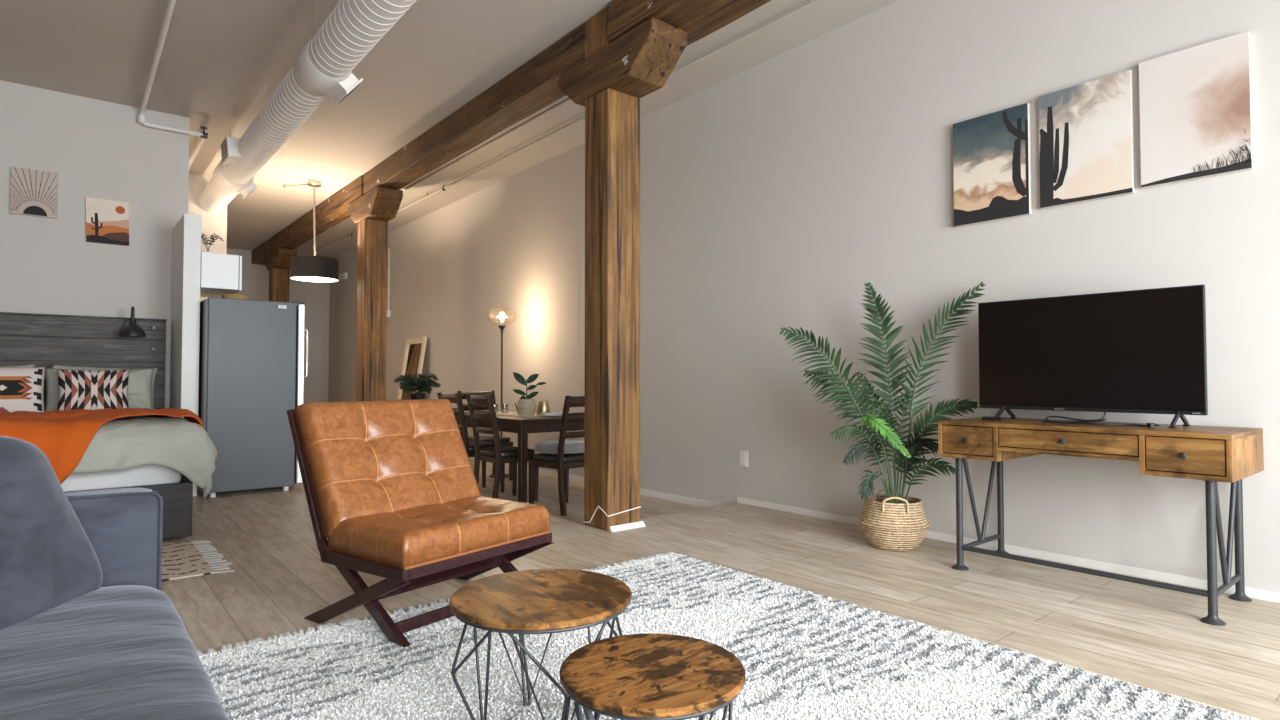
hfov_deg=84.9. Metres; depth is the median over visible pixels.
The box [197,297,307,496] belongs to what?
refrigerator
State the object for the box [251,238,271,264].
timber beam
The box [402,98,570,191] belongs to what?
conduit
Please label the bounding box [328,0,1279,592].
wall
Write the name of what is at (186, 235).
wall partition
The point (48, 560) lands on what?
sofa cushion
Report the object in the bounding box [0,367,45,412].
throw pillow
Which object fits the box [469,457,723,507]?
baseboard
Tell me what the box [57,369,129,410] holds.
throw pillow
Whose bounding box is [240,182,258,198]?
register
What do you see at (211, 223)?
wall
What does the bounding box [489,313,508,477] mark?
floor lamp
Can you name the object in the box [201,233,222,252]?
trailing plant
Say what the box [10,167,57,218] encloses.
print
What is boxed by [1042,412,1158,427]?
power cord
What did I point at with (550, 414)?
folded napkin
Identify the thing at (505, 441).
dining chair
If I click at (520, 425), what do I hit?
dining table
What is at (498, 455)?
dining chair
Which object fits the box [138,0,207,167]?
pipe
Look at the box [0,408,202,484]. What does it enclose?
throw blanket
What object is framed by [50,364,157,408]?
bed pillow
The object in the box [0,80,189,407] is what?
wall
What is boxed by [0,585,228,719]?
seat cushion
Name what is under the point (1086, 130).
canvas
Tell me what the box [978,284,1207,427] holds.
television
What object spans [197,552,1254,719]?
area rug
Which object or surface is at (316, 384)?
door
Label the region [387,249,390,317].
conduit
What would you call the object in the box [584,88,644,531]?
timber post
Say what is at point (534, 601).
coffee table
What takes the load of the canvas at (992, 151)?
attached to the wall at (820, 170)
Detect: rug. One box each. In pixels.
[162,540,234,581]
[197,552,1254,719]
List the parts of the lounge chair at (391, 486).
post, leg, rail, leg, rail, leg, leg, rail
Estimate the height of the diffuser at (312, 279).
0.001 m
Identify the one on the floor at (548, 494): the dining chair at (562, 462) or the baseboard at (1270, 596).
the dining chair at (562, 462)
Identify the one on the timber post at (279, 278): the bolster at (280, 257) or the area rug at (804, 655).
the bolster at (280, 257)
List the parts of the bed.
headboard, mattress, footboard, rail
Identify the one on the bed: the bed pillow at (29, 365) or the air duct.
the bed pillow at (29, 365)
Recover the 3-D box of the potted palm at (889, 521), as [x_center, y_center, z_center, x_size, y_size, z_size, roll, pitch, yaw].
[1.374,0.318,4.052,1.199,1.564,0.530,0,-2,-18]
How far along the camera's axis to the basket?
4.00 m
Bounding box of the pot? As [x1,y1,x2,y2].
[410,393,425,399]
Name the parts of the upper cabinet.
door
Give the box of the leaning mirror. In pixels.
[397,337,426,399]
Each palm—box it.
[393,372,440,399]
[779,281,985,550]
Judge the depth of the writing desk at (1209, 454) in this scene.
3.14 m
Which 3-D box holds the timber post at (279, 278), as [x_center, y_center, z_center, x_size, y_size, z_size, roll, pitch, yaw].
[-6.384,-0.145,12.354,0.276,2.924,0.276,1,-2,-39]
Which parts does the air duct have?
hanger rod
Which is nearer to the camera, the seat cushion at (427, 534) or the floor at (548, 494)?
the seat cushion at (427, 534)
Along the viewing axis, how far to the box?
3.73 m
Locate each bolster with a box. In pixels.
[264,247,296,269]
[349,186,402,222]
[557,17,686,105]
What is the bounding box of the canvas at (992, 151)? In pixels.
[953,103,1031,226]
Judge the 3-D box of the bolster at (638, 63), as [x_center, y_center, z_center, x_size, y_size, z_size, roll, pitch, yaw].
[-0.151,-1.946,4.786,0.302,0.287,1.080,1,-2,-39]
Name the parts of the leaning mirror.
glass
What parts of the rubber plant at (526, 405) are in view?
pot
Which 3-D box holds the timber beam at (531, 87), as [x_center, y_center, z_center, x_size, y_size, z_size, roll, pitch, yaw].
[-1.685,-2.175,6.659,0.270,0.262,4.988,1,-2,-39]
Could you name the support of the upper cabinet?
attached to the wall partition at (186, 235)
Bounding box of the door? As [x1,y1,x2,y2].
[304,319,328,403]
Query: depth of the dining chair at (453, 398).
6.51 m
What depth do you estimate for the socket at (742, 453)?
5.58 m
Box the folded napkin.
[540,412,571,416]
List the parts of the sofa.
arm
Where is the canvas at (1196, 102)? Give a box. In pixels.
[1139,31,1252,187]
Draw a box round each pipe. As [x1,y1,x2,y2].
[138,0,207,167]
[311,0,820,254]
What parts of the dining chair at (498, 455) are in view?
post, post, seat frame, seat, leg, leg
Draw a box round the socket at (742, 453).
[741,452,744,464]
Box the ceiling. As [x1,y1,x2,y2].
[0,0,898,257]
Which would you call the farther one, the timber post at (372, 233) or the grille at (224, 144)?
the timber post at (372, 233)
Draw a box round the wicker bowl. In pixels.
[221,294,248,299]
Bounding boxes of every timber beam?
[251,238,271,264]
[271,175,363,250]
[363,7,609,194]
[607,0,770,45]
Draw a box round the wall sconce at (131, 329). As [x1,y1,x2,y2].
[119,306,145,336]
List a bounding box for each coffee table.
[450,569,631,719]
[560,633,745,719]
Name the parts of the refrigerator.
panel, door, door, handle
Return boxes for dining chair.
[437,393,504,492]
[457,390,512,483]
[465,394,538,501]
[528,396,584,515]
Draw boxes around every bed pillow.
[0,364,35,367]
[44,368,153,411]
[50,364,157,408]
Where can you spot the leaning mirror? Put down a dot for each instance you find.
(414, 351)
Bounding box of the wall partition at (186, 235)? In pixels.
[169,213,201,495]
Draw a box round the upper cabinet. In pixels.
[200,252,241,297]
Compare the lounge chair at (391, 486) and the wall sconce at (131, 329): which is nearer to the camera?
the lounge chair at (391, 486)
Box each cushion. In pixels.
[0,436,102,629]
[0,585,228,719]
[292,399,480,538]
[328,496,549,569]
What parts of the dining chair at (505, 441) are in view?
post, seat, post, seat frame, leg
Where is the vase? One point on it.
(543, 406)
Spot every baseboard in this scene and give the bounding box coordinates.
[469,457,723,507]
[737,497,1279,602]
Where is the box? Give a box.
[982,416,1005,420]
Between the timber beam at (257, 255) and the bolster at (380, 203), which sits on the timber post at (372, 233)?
the bolster at (380, 203)
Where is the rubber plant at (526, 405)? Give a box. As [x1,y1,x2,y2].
[513,372,545,414]
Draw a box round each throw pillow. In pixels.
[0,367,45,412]
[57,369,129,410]
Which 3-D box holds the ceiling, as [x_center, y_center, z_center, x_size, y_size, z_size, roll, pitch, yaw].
[-5.007,-2.434,4.754,10.390,0.150,17.200,1,-2,-39]
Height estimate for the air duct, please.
0.512 m
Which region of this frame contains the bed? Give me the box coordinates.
[0,312,192,538]
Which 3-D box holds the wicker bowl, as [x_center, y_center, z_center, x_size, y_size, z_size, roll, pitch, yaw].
[-3.686,-0.549,6.368,0.220,0.074,0.220,1,-2,-39]
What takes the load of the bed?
on the floor at (1155, 638)
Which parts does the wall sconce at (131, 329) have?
lamp shade, arm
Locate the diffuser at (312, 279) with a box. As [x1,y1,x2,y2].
[292,277,337,281]
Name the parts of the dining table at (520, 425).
leg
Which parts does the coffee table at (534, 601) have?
wire leg, wire leg, wire leg, wire leg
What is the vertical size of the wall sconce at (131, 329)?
0.264 m
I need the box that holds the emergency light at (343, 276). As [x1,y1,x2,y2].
[339,272,346,280]
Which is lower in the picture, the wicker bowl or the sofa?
the sofa
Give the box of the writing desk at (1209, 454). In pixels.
[938,417,1263,625]
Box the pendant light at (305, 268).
[283,179,338,282]
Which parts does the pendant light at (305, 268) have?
arm, rod, lamp shade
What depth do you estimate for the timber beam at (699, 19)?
4.33 m
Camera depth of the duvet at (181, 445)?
4.19 m
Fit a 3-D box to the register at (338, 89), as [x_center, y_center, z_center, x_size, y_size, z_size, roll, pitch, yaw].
[-2.115,-1.941,4.975,0.197,0.199,0.300,1,-2,-39]
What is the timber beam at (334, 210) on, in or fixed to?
on the bolster at (380, 203)
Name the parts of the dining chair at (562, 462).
leg, seat frame, seat, post, leg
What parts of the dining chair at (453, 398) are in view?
post, seat frame, leg, seat, leg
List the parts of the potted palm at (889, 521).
handle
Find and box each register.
[221,135,241,165]
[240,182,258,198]
[328,72,362,106]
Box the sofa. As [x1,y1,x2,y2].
[0,488,228,719]
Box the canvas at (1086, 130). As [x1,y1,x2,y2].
[1039,70,1134,208]
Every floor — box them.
[161,483,1279,719]
[469,460,702,526]
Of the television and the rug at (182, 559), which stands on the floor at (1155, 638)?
the rug at (182, 559)
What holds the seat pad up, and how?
on the dining chair at (562, 462)
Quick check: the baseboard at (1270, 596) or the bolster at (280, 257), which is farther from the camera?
the bolster at (280, 257)
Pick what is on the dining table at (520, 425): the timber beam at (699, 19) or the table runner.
the table runner
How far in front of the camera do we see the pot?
8.89 m
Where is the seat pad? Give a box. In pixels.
[534,440,583,453]
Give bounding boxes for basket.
[858,494,929,550]
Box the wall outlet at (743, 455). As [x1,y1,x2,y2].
[739,451,747,466]
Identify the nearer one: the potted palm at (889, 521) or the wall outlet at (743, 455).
the potted palm at (889, 521)
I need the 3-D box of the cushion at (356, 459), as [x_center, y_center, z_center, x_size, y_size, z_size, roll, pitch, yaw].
[-1.130,0.463,3.216,0.364,0.550,0.770,-1,-2,36]
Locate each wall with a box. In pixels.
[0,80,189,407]
[188,174,226,301]
[226,248,329,319]
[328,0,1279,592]
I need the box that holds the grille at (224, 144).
[221,139,227,161]
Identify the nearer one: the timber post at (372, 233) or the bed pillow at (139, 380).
the bed pillow at (139, 380)
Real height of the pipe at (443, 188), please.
0.080 m
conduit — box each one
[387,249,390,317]
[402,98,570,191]
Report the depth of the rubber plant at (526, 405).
6.60 m
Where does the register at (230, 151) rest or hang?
attached to the air duct
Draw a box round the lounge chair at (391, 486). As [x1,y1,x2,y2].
[287,399,554,647]
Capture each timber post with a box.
[269,268,289,301]
[356,218,387,400]
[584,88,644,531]
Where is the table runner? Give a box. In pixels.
[496,411,540,416]
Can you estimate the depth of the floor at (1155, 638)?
3.33 m
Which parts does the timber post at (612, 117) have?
trim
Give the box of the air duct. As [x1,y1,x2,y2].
[198,0,415,212]
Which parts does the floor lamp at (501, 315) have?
bulb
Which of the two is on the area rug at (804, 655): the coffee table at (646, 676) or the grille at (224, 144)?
the coffee table at (646, 676)
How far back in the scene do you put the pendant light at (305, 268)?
8.63 m
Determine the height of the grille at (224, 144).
0.147 m
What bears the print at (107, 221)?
attached to the wall at (99, 149)
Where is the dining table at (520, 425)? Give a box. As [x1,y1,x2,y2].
[455,411,583,502]
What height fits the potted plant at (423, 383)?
0.349 m
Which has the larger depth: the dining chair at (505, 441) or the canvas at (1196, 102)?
the dining chair at (505, 441)
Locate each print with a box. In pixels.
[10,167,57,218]
[85,197,128,245]
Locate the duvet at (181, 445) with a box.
[72,415,217,497]
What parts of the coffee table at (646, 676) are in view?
wire leg, wire leg, wire leg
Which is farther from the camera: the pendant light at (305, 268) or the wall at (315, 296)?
the wall at (315, 296)
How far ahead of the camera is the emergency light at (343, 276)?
13.70 m
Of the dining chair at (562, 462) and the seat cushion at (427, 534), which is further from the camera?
the dining chair at (562, 462)
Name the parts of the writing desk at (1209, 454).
leg, panel, drawer, leg, knob, drawer, panel, knob, drawer, leg, leg, panel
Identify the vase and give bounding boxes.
[537,400,549,414]

